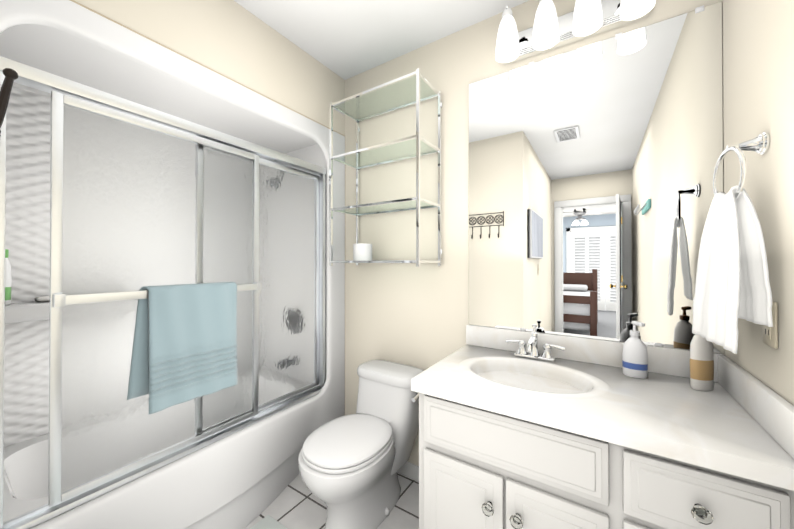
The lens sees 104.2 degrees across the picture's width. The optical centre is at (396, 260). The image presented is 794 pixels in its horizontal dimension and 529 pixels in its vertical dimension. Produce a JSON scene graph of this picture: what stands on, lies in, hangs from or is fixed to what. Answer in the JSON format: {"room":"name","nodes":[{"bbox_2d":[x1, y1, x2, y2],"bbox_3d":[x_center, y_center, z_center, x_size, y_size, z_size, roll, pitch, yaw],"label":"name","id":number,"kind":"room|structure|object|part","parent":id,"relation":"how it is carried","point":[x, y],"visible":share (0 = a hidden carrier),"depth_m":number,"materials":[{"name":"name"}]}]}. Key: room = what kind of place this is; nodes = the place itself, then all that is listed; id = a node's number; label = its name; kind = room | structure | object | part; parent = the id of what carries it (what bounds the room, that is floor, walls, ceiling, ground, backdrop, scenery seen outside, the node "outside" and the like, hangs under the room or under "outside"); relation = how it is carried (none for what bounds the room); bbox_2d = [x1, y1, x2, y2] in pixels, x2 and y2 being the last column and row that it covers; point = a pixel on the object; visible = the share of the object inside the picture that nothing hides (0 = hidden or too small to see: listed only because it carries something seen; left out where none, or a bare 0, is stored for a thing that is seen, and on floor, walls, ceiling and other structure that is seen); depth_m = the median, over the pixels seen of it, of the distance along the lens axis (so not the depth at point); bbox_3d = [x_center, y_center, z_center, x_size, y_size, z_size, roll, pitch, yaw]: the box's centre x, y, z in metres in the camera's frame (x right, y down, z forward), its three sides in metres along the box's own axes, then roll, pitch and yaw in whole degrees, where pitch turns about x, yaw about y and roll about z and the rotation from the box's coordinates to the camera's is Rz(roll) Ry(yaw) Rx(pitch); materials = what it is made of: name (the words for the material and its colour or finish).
{"room":"bathroom","nodes":[
{"label":"bathroom","id":0,"kind":"room"},
{"bbox_2d":[74,0,345,414],"bbox_3d":[-0.803,0.016,1.476,0.120,2.470,1.500,0,0,33],"label":"wall","id":1,"kind":"structure","parent":0,"point":[222,36],"depth_m":1.48,"materials":[{"name":"beige paint"}]},
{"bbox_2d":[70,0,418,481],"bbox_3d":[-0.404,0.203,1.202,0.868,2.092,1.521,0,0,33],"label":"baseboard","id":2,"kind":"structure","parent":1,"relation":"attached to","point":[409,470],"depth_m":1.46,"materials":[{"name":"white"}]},
{"bbox_2d":[245,473,418,528],"bbox_3d":[-0.918,1.294,0.332,2.850,0.100,3.730,0,0,33],"label":"floor","id":3,"kind":"structure","parent":0,"point":[296,503],"depth_m":1.55,"materials":[{"name":"tile"}]},
{"bbox_2d":[0,0,344,528],"bbox_3d":[-1.076,0.209,1.638,0.824,2.086,1.517,0,0,33],"label":"shower","id":4,"kind":"object","parent":3,"relation":"on","point":[244,478],"visible":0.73,"depth_m":1.40,"materials":[{"name":"white plastic"}]},
{"bbox_2d":[5,249,11,304],"bbox_3d":[-1.677,0.070,1.317,0.072,0.238,0.045,0,0,33],"label":"wash bottle","id":5,"kind":"object","parent":4,"relation":"on","point":[8,281],"visible":0.42,"depth_m":1.31,"materials":[{"name":"green"}]},
{"bbox_2d":[0,68,18,135],"bbox_3d":[-1.102,-0.431,0.854,0.070,0.228,0.074,0,0,33],"label":"hook","id":6,"kind":"object","parent":4,"relation":"attached to","point":[10,75],"visible":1,"depth_m":0.87,"materials":[{"name":"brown metal"}]},
{"bbox_2d":[34,296,49,301],"bbox_3d":[-1.611,0.178,1.432,0.055,0.024,0.085,0,0,33],"label":"soap bar","id":7,"kind":"object","parent":4,"relation":"on","point":[42,299],"visible":0.56,"depth_m":1.40,"materials":[{"name":"white"}]},
{"bbox_2d":[0,56,325,528],"bbox_3d":[-0.823,0.114,1.438,0.085,1.410,1.293,0,0,33],"label":"sliding shower door","id":8,"kind":"structure","parent":4,"relation":"attached to","point":[62,90],"depth_m":1.09,"materials":[{"name":"silver metal"}]},
{"bbox_2d":[61,104,253,493],"bbox_3d":[-0.912,0.125,1.290,0.006,1.282,0.676,0,0,33],"label":"sliding shower door","id":9,"kind":"structure","parent":8,"relation":"attached to","point":[142,206],"depth_m":1.16,"materials":[{"name":"clear glass"}]},
{"bbox_2d":[127,282,237,413],"bbox_3d":[-0.866,0.338,1.291,0.055,0.480,0.393,0,0,33],"label":"towel","id":10,"kind":"object","parent":8,"relation":"hanging from","point":[184,349],"visible":1,"depth_m":1.26,"materials":[{"name":"teal fabric"}]},
{"bbox_2d":[258,164,314,405],"bbox_3d":[-0.698,0.128,1.673,0.006,1.282,0.671,0,0,33],"label":"sliding shower door","id":11,"kind":"structure","parent":8,"relation":"attached to","point":[287,281],"depth_m":1.76,"materials":[{"name":"clear glass"}]},
{"bbox_2d":[250,515,286,528],"bbox_3d":[-0.643,1.240,1.042,0.485,0.015,0.800,0,0,33],"label":"bath mat","id":12,"kind":"object","parent":3,"relation":"on","point":[268,522],"visible":0.91,"depth_m":1.45,"materials":[{"name":"white fabric"}]},
{"bbox_2d":[298,359,423,528],"bbox_3d":[-0.156,0.923,1.523,0.412,0.658,0.683,0,0,33],"label":"toilet","id":13,"kind":"object","parent":3,"relation":"on","point":[350,465],"visible":0.94,"depth_m":1.44,"materials":[{"name":"white ceramic"}]},
{"bbox_2d":[411,325,793,528],"bbox_3d":[0.593,0.789,1.094,0.942,0.920,0.600,0,0,33],"label":"bathroom vanity","id":14,"kind":"object","parent":3,"relation":"on","point":[581,433],"depth_m":0.90,"materials":[{"name":"white paint"}]},
{"bbox_2d":[506,324,564,361],"bbox_3d":[0.578,0.355,1.323,0.242,0.148,0.162,0,0,33],"label":"faucet","id":15,"kind":"object","parent":14,"relation":"on","point":[531,351],"visible":0.98,"depth_m":1.35,"materials":[{"name":"silver metal"}]},
{"bbox_3d":[0.485,0.785,0.828,0.519,0.466,0.036,0,0,33],"label":"vanity knob","id":16,"kind":"part","parent":14,"relation":"part of","materials":[{"name":"silver metal"}]},
{"bbox_2d":[622,321,647,378],"bbox_3d":[0.878,0.327,1.142,0.076,0.203,0.062,0,0,33],"label":"soap pump bottle","id":17,"kind":"object","parent":14,"relation":"on","point":[634,359],"visible":1,"depth_m":1.13,"materials":[{"name":"white plastic"}]},
{"bbox_2d":[690,334,713,390],"bbox_3d":[1.010,0.306,1.024,0.063,0.243,0.066,0,0,33],"label":"pump bottle","id":18,"kind":"object","parent":14,"relation":"on","point":[701,365],"visible":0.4,"depth_m":1.01,"materials":[{"name":"white plastic"}]},
{"bbox_2d":[234,0,528,79],"bbox_3d":[-1.448,-1.290,-1.975,4.800,0.100,8.200,0,0,33],"label":"ceiling","id":19,"kind":"structure","parent":0,"point":[345,39],"depth_m":1.59,"materials":[{"name":"white paint"}]},
{"bbox_2d":[346,0,709,465],"bbox_3d":[0.023,0.019,1.892,2.730,2.470,0.100,0,0,33],"label":"wall","id":20,"kind":"structure","parent":0,"point":[410,314],"depth_m":1.76,"materials":[{"name":"beige paint"}]},
{"bbox_2d":[329,68,442,266],"bbox_3d":[-0.075,-0.443,1.743,0.604,0.948,0.258,0,0,33],"label":"wall shelf unit","id":21,"kind":"object","parent":20,"relation":"attached to","point":[417,137],"visible":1,"depth_m":1.68,"materials":[{"name":"silver metal"}]},
{"bbox_2d":[353,243,371,260],"bbox_3d":[-0.202,-0.046,1.827,0.112,0.100,0.112,0,0,33],"label":"toilet paper roll","id":22,"kind":"object","parent":21,"relation":"on","point":[362,251],"visible":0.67,"depth_m":1.78,"materials":[{"name":"white paper"}]},
{"bbox_2d":[495,0,655,65],"bbox_3d":[0.705,-1.029,1.287,0.564,0.227,0.175,0,0,33],"label":"vanity light","id":23,"kind":"object","parent":20,"relation":"attached to","point":[549,30],"visible":1,"depth_m":1.27,"materials":[{"name":"white glass"}]},
{"bbox_2d":[469,2,723,352],"bbox_3d":[0.761,-0.296,1.346,0.929,1.251,0.010,0,0,33],"label":"wall mirror","id":24,"kind":"object","parent":20,"relation":"attached to","point":[591,173],"visible":1,"depth_m":1.29,"materials":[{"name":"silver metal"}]},
{"bbox_2d":[710,0,793,405],"bbox_3d":[0.233,0.005,-0.394,0.120,2.470,3.700,0,0,33],"label":"wall","id":25,"kind":"structure","parent":0,"point":[758,35],"depth_m":0.81,"materials":[{"name":"beige paint"}]},
{"bbox_2d":[713,132,769,200],"bbox_3d":[0.940,-0.246,0.842,0.082,0.188,0.159,0,0,33],"label":"towel ring","id":26,"kind":"object","parent":25,"relation":"attached to","point":[759,144],"visible":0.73,"depth_m":0.82,"materials":[{"name":"silver metal"}]},
{"bbox_2d":[692,185,772,353],"bbox_3d":[0.922,0.016,0.865,0.081,0.429,0.259,0,0,25],"label":"hand towel","id":27,"kind":"object","parent":26,"relation":"hanging from","point":[732,284],"visible":1,"depth_m":0.82,"materials":[{"name":"white fabric"}]},
{"bbox_2d":[763,302,777,348],"bbox_3d":[0.955,0.162,0.794,0.008,0.115,0.070,0,0,33],"label":"wall outlet plate","id":28,"kind":"object","parent":25,"relation":"attached to","point":[770,336],"visible":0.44,"depth_m":0.77,"materials":[{"name":"beige plastic"}]}
]}

